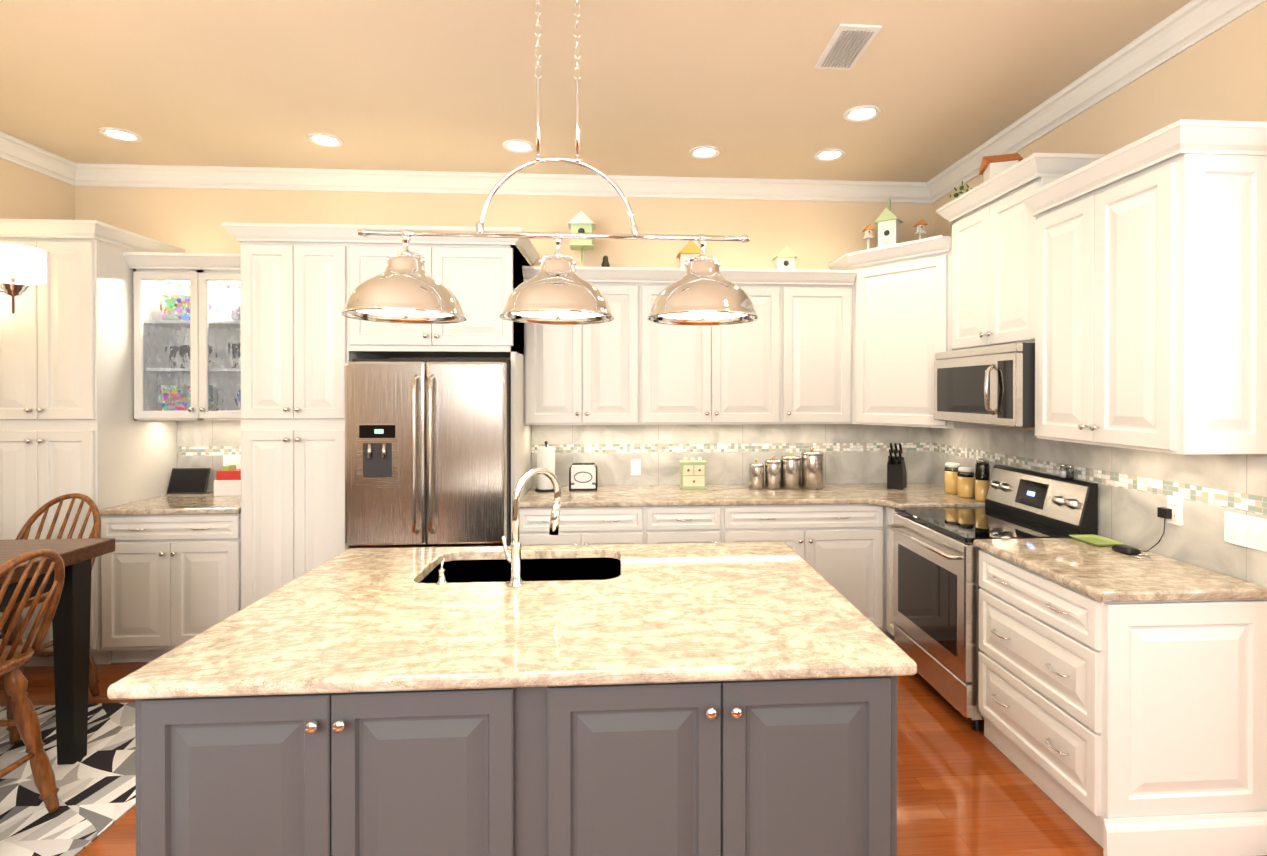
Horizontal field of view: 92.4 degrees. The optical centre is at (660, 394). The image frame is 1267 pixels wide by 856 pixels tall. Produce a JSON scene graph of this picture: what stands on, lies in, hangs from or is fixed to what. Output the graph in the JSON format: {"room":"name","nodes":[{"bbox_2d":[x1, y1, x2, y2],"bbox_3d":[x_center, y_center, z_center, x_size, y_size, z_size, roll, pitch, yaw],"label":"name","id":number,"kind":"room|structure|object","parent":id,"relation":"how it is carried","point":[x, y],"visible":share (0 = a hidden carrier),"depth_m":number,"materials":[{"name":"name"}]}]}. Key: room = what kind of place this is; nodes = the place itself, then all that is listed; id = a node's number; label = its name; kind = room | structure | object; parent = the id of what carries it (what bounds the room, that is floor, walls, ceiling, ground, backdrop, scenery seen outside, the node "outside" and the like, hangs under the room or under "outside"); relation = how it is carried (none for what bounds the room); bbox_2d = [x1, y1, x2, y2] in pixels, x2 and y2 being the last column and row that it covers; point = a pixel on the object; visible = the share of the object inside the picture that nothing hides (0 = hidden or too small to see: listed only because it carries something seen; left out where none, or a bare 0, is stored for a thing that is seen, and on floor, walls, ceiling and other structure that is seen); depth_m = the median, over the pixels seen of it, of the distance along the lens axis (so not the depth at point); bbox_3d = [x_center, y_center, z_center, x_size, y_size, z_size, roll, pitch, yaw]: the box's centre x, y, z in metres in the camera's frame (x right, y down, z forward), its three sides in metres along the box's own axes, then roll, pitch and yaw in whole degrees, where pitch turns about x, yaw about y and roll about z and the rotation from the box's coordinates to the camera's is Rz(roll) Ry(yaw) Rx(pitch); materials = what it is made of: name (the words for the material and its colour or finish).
{"room":"kitchen","nodes":[
{"label":"kitchen","id":0,"kind":"room"},
{"bbox_2d":[0,0,1191,181],"bbox_3d":[0.587,-1.560,0.569,8.900,0.100,7.900,0,0,-4],"label":"ceiling","id":1,"kind":"structure","parent":0,"point":[746,88],"depth_m":2.93,"materials":[{"name":"paint"}]},
{"bbox_2d":[0,243,45,313],"bbox_3d":[-3.062,-0.898,2.096,1.245,1.236,1.205,0,0,-4],"label":"dining chandelier","id":2,"kind":"object","parent":1,"relation":"hanging from","point":[22,267],"visible":1,"depth_m":2.59,"materials":[{"name":"white glass"}]},
{"bbox_2d":[98,127,142,141],"bbox_3d":[-3.161,-1.520,3.557,0.195,0.008,0.195,0,0,-10],"label":"recessed light","id":3,"kind":"object","parent":1,"relation":"in","point":[114,133],"depth_m":3.55,"materials":[{"name":"white"}]},
{"bbox_2d":[306,133,343,146],"bbox_3d":[-2.002,-1.520,3.630,0.196,0.008,0.193,0,0,-34],"label":"recessed light","id":4,"kind":"object","parent":1,"relation":"in","point":[322,139],"depth_m":3.63,"materials":[{"name":"white"}]},
{"bbox_2d":[502,139,534,152],"bbox_3d":[-0.867,-1.520,3.723,0.196,0.008,0.189,0,0,-34],"label":"recessed light","id":5,"kind":"object","parent":1,"relation":"in","point":[514,145],"depth_m":3.71,"materials":[{"name":"white"}]},
{"bbox_2d":[341,0,758,325],"bbox_3d":[-0.363,-0.891,2.125,1.430,1.260,0.400,0,0,-4],"label":"pendant light","id":6,"kind":"object","parent":1,"relation":"hanging from","point":[404,287],"visible":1,"depth_m":2.08,"materials":[{"name":"silver metal"}]},
{"bbox_2d":[689,146,719,158],"bbox_3d":[0.281,-1.521,3.815,0.193,0.008,0.189,0,0,26],"label":"recessed light","id":7,"kind":"object","parent":1,"relation":"in","point":[701,152],"depth_m":3.81,"materials":[{"name":"white"}]},
{"bbox_2d":[814,148,845,160],"bbox_3d":[1.079,-1.521,3.857,0.196,0.008,0.189,0,0,-34],"label":"recessed light","id":8,"kind":"object","parent":1,"relation":"in","point":[832,154],"depth_m":3.85,"materials":[{"name":"white glass"}]},
{"bbox_2d":[814,24,881,69],"bbox_3d":[0.814,-1.514,2.658,0.176,0.012,0.330,0,0,-4],"label":"air vent","id":9,"kind":"object","parent":1,"relation":"in","point":[847,46],"depth_m":2.63,"materials":[{"name":"white metal"}]},
{"bbox_2d":[843,105,880,121],"bbox_3d":[1.095,-1.518,3.287,0.189,0.008,0.189,0,0,-34],"label":"recessed light","id":10,"kind":"object","parent":1,"relation":"in","point":[862,113],"depth_m":3.28,"materials":[{"name":"white"}]},
{"bbox_2d":[0,662,1266,855],"bbox_3d":[0.587,1.657,0.584,8.900,0.100,7.900,0,0,-4],"label":"floor","id":11,"kind":"structure","parent":0,"point":[964,788],"depth_m":2.42,"materials":[{"name":"brown wood"}]},
{"bbox_2d":[0,702,135,855],"bbox_3d":[-2.835,1.598,1.518,1.690,0.009,3.200,0,0,-4],"label":"rug","id":12,"kind":"object","parent":11,"relation":"on","point":[96,786],"depth_m":2.45,"materials":[{"name":"multicoloured fabric"}]},
{"bbox_2d":[0,549,64,813],"bbox_3d":[-2.453,1.064,2.091,0.591,1.046,0.466,0,0,-4],"label":"chair","id":13,"kind":"object","parent":12,"relation":"on","point":[13,658],"visible":1,"depth_m":2.24,"materials":[{"name":"brown wood"}]},
{"bbox_2d":[0,493,100,744],"bbox_3d":[-3.155,1.060,3.010,0.466,1.046,0.591,0,0,-4],"label":"chair","id":14,"kind":"object","parent":12,"relation":"on","point":[94,688],"visible":0.4,"depth_m":3.19,"materials":[{"name":"brown wood"}]},
{"bbox_2d":[0,538,114,764],"bbox_3d":[-3.040,1.127,1.673,1.240,0.930,2.140,0,0,-4],"label":"dining table","id":15,"kind":"object","parent":12,"relation":"on","point":[71,632],"visible":0.81,"depth_m":2.60,"materials":[{"name":"brown wood"}]},
{"bbox_2d":[0,219,179,665],"bbox_3d":[-3.581,0.303,3.792,0.621,2.578,0.650,0,0,-4],"label":"tall cabinet","id":16,"kind":"object","parent":11,"relation":"on","point":[90,354],"depth_m":3.49,"materials":[{"name":"white wood"}]},
{"bbox_2d":[100,515,235,663],"bbox_3d":[-2.875,1.146,3.850,0.789,0.892,0.630,0,0,-4],"label":"base cabinet","id":17,"kind":"object","parent":11,"relation":"on","point":[167,580],"depth_m":3.54,"materials":[{"name":"white wood"}]},
{"bbox_2d":[100,492,235,514],"bbox_3d":[-2.875,0.682,3.837,0.785,0.036,0.633,0,0,-4],"label":"countertop","id":18,"kind":"structure","parent":17,"relation":"on","point":[206,504],"depth_m":3.60,"materials":[{"name":"beige stone"}]},
{"bbox_2d":[164,468,210,494],"bbox_3d":[-3.141,0.579,4.034,0.240,0.167,0.090,0,0,-4],"label":"tablet","id":19,"kind":"object","parent":18,"relation":"on","point":[188,481],"visible":0.98,"depth_m":4.04,"materials":[{"name":"grey"}]},
{"bbox_2d":[214,465,240,495],"bbox_3d":[-2.830,0.567,4.029,0.180,0.190,0.120,0,0,-4],"label":"desk organizer","id":20,"kind":"object","parent":18,"relation":"on","point":[227,481],"visible":0.76,"depth_m":3.97,"materials":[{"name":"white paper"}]},
{"bbox_2d":[232,223,375,612],"bbox_3d":[-2.172,0.303,3.881,0.614,2.578,0.650,0,0,-4],"label":"tall cabinet","id":21,"kind":"object","parent":11,"relation":"on","point":[290,281],"depth_m":3.56,"materials":[{"name":"white wood"}]},
{"bbox_2d":[345,359,510,549],"bbox_3d":[-1.374,0.682,3.828,0.910,1.780,0.806,0,0,-4],"label":"fridge","id":22,"kind":"object","parent":11,"relation":"on","point":[427,452],"visible":0.71,"depth_m":3.49,"materials":[{"name":"grey metal"}]},
{"bbox_2d":[109,670,914,855],"bbox_3d":[-0.364,1.161,2.129,1.900,0.878,1.296,0,0,-4],"label":"kitchen island","id":23,"kind":"object","parent":11,"relation":"on","point":[739,698],"depth_m":1.52,"materials":[{"name":"grey wood"}]},
{"bbox_2d":[107,542,916,697],"bbox_3d":[-0.364,0.704,2.127,1.980,0.036,1.270,0,0,-4],"label":"island countertop","id":24,"kind":"structure","parent":23,"relation":"on","point":[360,619],"depth_m":1.78,"materials":[{"name":"beige stone"}]},
{"bbox_2d":[437,467,560,587],"bbox_3d":[-0.592,0.478,2.239,0.434,0.412,0.189,0,0,-4],"label":"faucet","id":25,"kind":"object","parent":24,"relation":"on","point":[513,558],"visible":0.98,"depth_m":2.18,"materials":[{"name":"silver metal"}]},
{"bbox_2d":[419,554,618,581],"bbox_3d":[-0.544,0.817,2.442,0.810,0.217,0.470,0,0,-4],"label":"sink","id":26,"kind":"object","parent":24,"relation":"in","point":[492,567],"depth_m":2.52,"materials":[{"name":"black metal"}]},
{"bbox_2d":[520,515,647,545],"bbox_3d":[-0.503,1.138,4.001,0.778,0.906,0.630,0,0,-4],"label":"base cabinet","id":27,"kind":"object","parent":11,"relation":"on","point":[534,529],"depth_m":3.69,"materials":[{"name":"white wood"}]},
{"bbox_2d":[648,515,723,543],"bbox_3d":[0.126,1.138,4.041,0.481,0.906,0.630,0,0,-4],"label":"base cabinet","id":28,"kind":"object","parent":11,"relation":"on","point":[662,529],"depth_m":3.73,"materials":[{"name":"white wood"}]},
{"bbox_2d":[724,511,883,632],"bbox_3d":[0.875,1.138,4.089,1.020,0.906,0.630,0,0,-4],"label":"base cabinet","id":29,"kind":"object","parent":11,"relation":"on","point":[846,548],"depth_m":3.79,"materials":[{"name":"white wood"}]},
{"bbox_2d":[511,483,984,514],"bbox_3d":[0.569,0.668,3.959,2.911,0.036,0.827,0,0,-4],"label":"countertop","id":30,"kind":"structure","parent":29,"relation":"on","point":[642,499],"depth_m":3.79,"materials":[{"name":"beige stone"}]},
{"bbox_2d":[535,441,554,491],"bbox_3d":[-0.770,0.481,4.099,0.150,0.333,0.150,0,0,-4],"label":"paper towel","id":31,"kind":"object","parent":30,"relation":"on","point":[546,456],"visible":0.92,"depth_m":4.05,"materials":[{"name":"white paper"}]},
{"bbox_2d":[569,463,596,490],"bbox_3d":[-0.521,0.558,4.126,0.187,0.178,0.083,0,0,-4],"label":"napkin holder","id":32,"kind":"object","parent":30,"relation":"on","point":[582,476],"visible":1,"depth_m":4.09,"materials":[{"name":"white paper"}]},
{"bbox_2d":[679,457,706,489],"bbox_3d":[0.227,0.540,4.178,0.180,0.214,0.124,0,0,-4],"label":"chest","id":33,"kind":"object","parent":30,"relation":"on","point":[692,473],"visible":1,"depth_m":4.13,"materials":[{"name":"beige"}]},
{"bbox_2d":[749,460,763,488],"bbox_3d":[0.667,0.548,4.191,0.103,0.198,0.103,0,0,-4],"label":"canister","id":34,"kind":"object","parent":30,"relation":"on","point":[756,475],"visible":1,"depth_m":4.15,"materials":[{"name":"silver metal"}]},
{"bbox_2d":[765,456,781,488],"bbox_3d":[0.782,0.536,4.198,0.117,0.223,0.117,0,0,-4],"label":"canister","id":35,"kind":"object","parent":30,"relation":"on","point":[773,473],"visible":1,"depth_m":4.15,"materials":[{"name":"silver metal"}]},
{"bbox_2d":[781,452,800,488],"bbox_3d":[0.907,0.523,4.206,0.136,0.248,0.136,0,0,-4],"label":"canister","id":36,"kind":"object","parent":30,"relation":"on","point":[791,471],"visible":1,"depth_m":4.15,"materials":[{"name":"silver metal"}]},
{"bbox_2d":[801,448,823,488],"bbox_3d":[1.056,0.508,4.216,0.155,0.278,0.154,0,0,-4],"label":"canister","id":37,"kind":"object","parent":30,"relation":"on","point":[811,469],"visible":1,"depth_m":4.15,"materials":[{"name":"silver metal"}]},
{"bbox_2d":[887,443,906,489],"bbox_3d":[1.637,0.491,4.202,0.100,0.313,0.196,0,0,31],"label":"knife block","id":38,"kind":"object","parent":30,"relation":"on","point":[896,474],"visible":1,"depth_m":4.16,"materials":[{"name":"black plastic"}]},
{"bbox_2d":[944,463,960,493],"bbox_3d":[1.932,0.551,4.001,0.104,0.194,0.104,0,0,-4],"label":"jar","id":39,"kind":"object","parent":30,"relation":"on","point":[950,477],"visible":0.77,"depth_m":3.96,"materials":[{"name":"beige glass"}]},
{"bbox_2d":[957,467,974,497],"bbox_3d":[1.941,0.557,3.851,0.100,0.184,0.100,0,0,-4],"label":"jar","id":40,"kind":"object","parent":30,"relation":"on","point":[965,482],"visible":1,"depth_m":3.81,"materials":[{"name":"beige glass"}]},
{"bbox_2d":[975,458,989,500],"bbox_3d":[1.975,0.522,3.718,0.080,0.254,0.080,0,0,-4],"label":"jar","id":41,"kind":"object","parent":30,"relation":"on","point":[982,473],"visible":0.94,"depth_m":3.69,"materials":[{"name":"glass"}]},
{"bbox_2d":[884,507,903,641],"bbox_3d":[1.736,1.140,3.737,0.630,0.906,0.227,0,0,-4],"label":"base cabinet","id":42,"kind":"object","parent":11,"relation":"on","point":[889,624],"depth_m":3.77,"materials":[{"name":"white wood"}]},
{"bbox_2d":[886,465,1097,731],"bbox_3d":[1.698,1.008,3.236,0.717,1.173,0.752,0,0,-4],"label":"range","id":43,"kind":"object","parent":11,"relation":"on","point":[936,587],"visible":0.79,"depth_m":3.10,"materials":[{"name":"silver metal"}]},
{"bbox_2d":[1060,464,1073,478],"bbox_3d":[2.046,0.387,3.053,0.032,0.068,0.077,0,0,-4],"label":"shakers","id":44,"kind":"object","parent":43,"relation":"on","point":[1067,472],"visible":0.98,"depth_m":3.03,"materials":[{"name":"clear glass"}]},
{"bbox_2d":[978,551,1266,847],"bbox_3d":[1.816,1.155,2.483,0.630,0.886,0.750,0,0,-4],"label":"base cabinet","id":45,"kind":"object","parent":11,"relation":"on","point":[1112,710],"depth_m":2.12,"materials":[{"name":"white wood"}]},
{"bbox_2d":[973,538,1266,602],"bbox_3d":[1.804,0.694,2.474,0.634,0.036,0.767,0,0,-4],"label":"countertop","id":46,"kind":"structure","parent":45,"relation":"on","point":[1103,574],"depth_m":2.29,"materials":[{"name":"beige stone"}]},
{"bbox_2d":[1069,534,1123,545],"bbox_3d":[1.990,0.668,2.773,0.140,0.012,0.180,0,0,-4],"label":"dish","id":47,"kind":"object","parent":46,"relation":"on","point":[1096,540],"visible":0.96,"depth_m":2.78,"materials":[{"name":"green ceramic"}]},
{"bbox_2d":[1112,545,1150,558],"bbox_3d":[1.993,0.664,2.566,0.075,0.022,0.150,0,0,-4],"label":"key fob","id":48,"kind":"object","parent":46,"relation":"on","point":[1127,550],"visible":0.98,"depth_m":2.56,"materials":[{"name":"black plastic"}]},
{"bbox_2d":[1103,811,1266,855],"bbox_3d":[1.840,1.529,2.097,0.634,0.142,0.016,0,0,-4],"label":"baseboard","id":49,"kind":"structure","parent":45,"relation":"attached to","point":[1234,834],"depth_m":2.07,"materials":[{"name":"white wood"}]},
{"bbox_2d":[0,1,1266,486],"bbox_3d":[0.587,0.048,0.576,8.900,3.117,7.900,0,0,-4],"label":"wall","id":50,"kind":"structure","parent":0,"point":[1220,75],"depth_m":4.18,"materials":[{"name":"paint"}]},
{"bbox_2d":[0,131,83,185],"bbox_3d":[-3.658,-1.448,0.299,0.093,0.120,7.600,0,0,-4],"label":"crown molding","id":51,"kind":"structure","parent":50,"relation":"attached to","point":[15,150],"depth_m":3.77,"materials":[{"name":"white wood"}]},
{"bbox_2d":[177,420,240,491],"bbox_3d":[-2.895,0.419,4.160,0.785,0.511,0.008,0,0,-4],"label":"backsplash","id":52,"kind":"structure","parent":50,"relation":"attached to","point":[200,443],"depth_m":4.14,"materials":[{"name":"tile"}]},
{"bbox_2d":[223,455,240,468],"bbox_3d":[-2.927,0.471,4.144,0.115,0.115,0.017,0,0,-4],"label":"wall outlet","id":53,"kind":"object","parent":52,"relation":"attached to","point":[227,459],"depth_m":4.15,"materials":[{"name":"white plastic"}]},
{"bbox_2d":[348,225,531,358],"bbox_3d":[-1.378,-0.622,3.928,0.976,0.728,0.650,0,0,-4],"label":"upper cabinet","id":54,"kind":"object","parent":50,"relation":"attached to","point":[482,273],"depth_m":3.62,"materials":[{"name":"white wood"}]},
{"bbox_2d":[76,163,936,202],"bbox_3d":[-0.908,-1.466,4.235,5.844,0.120,0.093,0,0,-4],"label":"crown molding","id":55,"kind":"structure","parent":50,"relation":"attached to","point":[88,174],"depth_m":4.21,"materials":[{"name":"white wood"}]},
{"bbox_2d":[520,267,643,426],"bbox_3d":[-0.522,-0.309,4.144,0.758,1.020,0.330,0,0,-4],"label":"upper cabinet","id":56,"kind":"object","parent":50,"relation":"attached to","point":[589,374],"depth_m":3.98,"materials":[{"name":"white wood"}]},
{"bbox_2d":[568,211,594,266],"bbox_3d":[-0.531,-1.027,4.124,0.176,0.398,0.163,0,0,-4],"label":"birdhouse","id":57,"kind":"object","parent":56,"relation":"on","point":[580,222],"visible":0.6,"depth_m":4.07,"materials":[{"name":"green"}]},
{"bbox_2d":[601,255,609,266],"bbox_3d":[-0.373,-0.889,4.149,0.060,0.122,0.060,0,0,-4],"label":"bird figurine","id":58,"kind":"object","parent":56,"relation":"on","point":[605,262],"visible":0.69,"depth_m":4.13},
{"bbox_2d":[644,267,783,424],"bbox_3d":[0.331,-0.310,4.198,0.951,1.020,0.330,0,0,-4],"label":"upper cabinet","id":59,"kind":"object","parent":50,"relation":"attached to","point":[721,374],"depth_m":4.04,"materials":[{"name":"white wood"}]},
{"bbox_2d":[677,241,699,267],"bbox_3d":[0.206,-0.959,4.181,0.176,0.260,0.163,0,0,-4],"label":"birdhouse","id":60,"kind":"object","parent":59,"relation":"on","point":[690,249],"visible":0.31,"depth_m":4.11,"materials":[{"name":"white"}]},
{"bbox_2d":[532,424,928,486],"bbox_3d":[0.549,0.441,4.379,2.919,0.478,0.008,0,0,-4],"label":"backsplash","id":61,"kind":"structure","parent":50,"relation":"attached to","point":[853,453],"depth_m":4.37,"materials":[{"name":"tile"}]},
{"bbox_2d":[631,459,640,474],"bbox_3d":[-0.173,0.520,4.324,0.070,0.115,0.009,0,0,-4],"label":"wall outlet","id":62,"kind":"object","parent":61,"relation":"attached to","point":[635,463],"depth_m":4.32,"materials":[{"name":"white plastic"}]},
{"bbox_2d":[784,271,851,423],"bbox_3d":[1.050,-0.310,4.244,0.490,1.020,0.330,0,0,-4],"label":"upper cabinet","id":63,"kind":"object","parent":50,"relation":"attached to","point":[817,304],"depth_m":4.08,"materials":[{"name":"white wood"}]},
{"bbox_2d":[771,246,797,268],"bbox_3d":[0.865,-0.924,4.224,0.156,0.190,0.143,0,0,-4],"label":"birdhouse","id":64,"kind":"object","parent":63,"relation":"on","point":[785,257],"visible":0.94,"depth_m":4.17,"materials":[{"name":"white"}]},
{"bbox_2d":[832,235,1002,427],"bbox_3d":[1.671,-0.373,4.028,0.722,1.148,0.836,0,0,-4],"label":"upper cabinet","id":65,"kind":"object","parent":50,"relation":"attached to","point":[900,290],"depth_m":3.85,"materials":[{"name":"white wood"}]},
{"bbox_2d":[861,224,874,248],"bbox_3d":[1.438,-1.058,4.189,0.071,0.218,0.078,0,0,-4],"label":"birdhouse","id":66,"kind":"object","parent":65,"relation":"on","point":[868,229],"visible":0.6,"depth_m":4.17,"materials":[{"name":"white wood"}]},
{"bbox_2d":[875,198,902,246],"bbox_3d":[1.560,-1.148,4.137,0.156,0.400,0.143,0,0,36],"label":"birdhouse","id":67,"kind":"object","parent":65,"relation":"on","point":[887,221],"visible":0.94,"depth_m":4.10,"materials":[{"name":"white wood"}]},
{"bbox_2d":[913,219,927,238],"bbox_3d":[1.729,-1.052,4.028,0.071,0.208,0.078,0,0,-4],"label":"birdhouse","id":68,"kind":"object","parent":65,"relation":"on","point":[920,225],"visible":0.62,"depth_m":4.01,"materials":[{"name":"white wood"}]},
{"bbox_2d":[948,155,1107,350],"bbox_3d":[1.917,-0.682,3.242,0.331,0.863,0.762,0,0,-4],"label":"upper cabinet","id":69,"kind":"object","parent":50,"relation":"attached to","point":[988,243],"depth_m":3.18,"materials":[{"name":"white wood"}]},
{"bbox_2d":[950,181,972,196],"bbox_3d":[1.694,-1.150,3.410,0.064,0.072,0.170,0,0,-4],"label":"sprig","id":70,"kind":"object","parent":69,"relation":"on","point":[961,189],"visible":1,"depth_m":3.42,"materials":[{"name":"green plant"}]},
{"bbox_2d":[934,343,1034,427],"bbox_3d":[1.834,-0.045,3.240,0.483,0.400,0.752,0,0,-4],"label":"microwave","id":71,"kind":"object","parent":69,"relation":"attached to","point":[991,385],"visible":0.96,"depth_m":3.05,"materials":[{"name":"grey metal"}]},
{"bbox_2d":[979,153,1022,181],"bbox_3d":[1.799,-1.189,3.202,0.173,0.150,0.196,0,0,16],"label":"birdhouse","id":72,"kind":"object","parent":69,"relation":"on","point":[992,166],"visible":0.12,"depth_m":3.14,"materials":[{"name":"white wood"}]},
{"bbox_2d":[924,0,1266,199],"bbox_3d":[2.042,-1.461,3.167,0.093,0.120,2.400,0,0,-4],"label":"crown molding","id":73,"kind":"structure","parent":50,"relation":"attached to","point":[1186,26],"depth_m":2.80,"materials":[{"name":"white wood"}]},
{"bbox_2d":[929,427,1266,586],"bbox_3d":[2.077,0.446,3.288,0.008,0.478,2.340,0,0,-4],"label":"backsplash","id":74,"kind":"structure","parent":50,"relation":"attached to","point":[1136,487],"depth_m":2.61,"materials":[{"name":"tile"}]},
{"bbox_2d":[1167,495,1182,525],"bbox_3d":[2.118,0.478,2.500,0.009,0.115,0.070,0,0,-4],"label":"wall outlet","id":75,"kind":"object","parent":74,"relation":"attached to","point":[1174,503],"depth_m":2.49,"materials":[{"name":"white plastic"}]},
{"bbox_2d":[1140,507,1171,551],"bbox_3d":[2.067,0.572,2.570,0.082,0.199,0.136,0,0,-4],"label":"charger","id":76,"kind":"object","parent":75,"relation":"attached to","point":[1164,512],"visible":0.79,"depth_m":2.52,"materials":[{"name":"black plastic"}]},
{"bbox_2d":[1224,511,1266,551],"bbox_3d":[2.131,0.499,2.210,0.017,0.115,0.165,0,0,-4],"label":"wall outlet","id":77,"kind":"object","parent":74,"relation":"attached to","point":[1246,531],"depth_m":2.21,"materials":[{"name":"white plastic"}]},
{"bbox_2d":[1028,119,1266,454],"bbox_3d":[1.953,-0.358,2.486,0.355,1.133,0.752,0,0,-4],"label":"upper cabinet","id":78,"kind":"object","parent":50,"relation":"attached to","point":[1124,289],"depth_m":2.18,"materials":[{"name":"white wood"}]}
]}

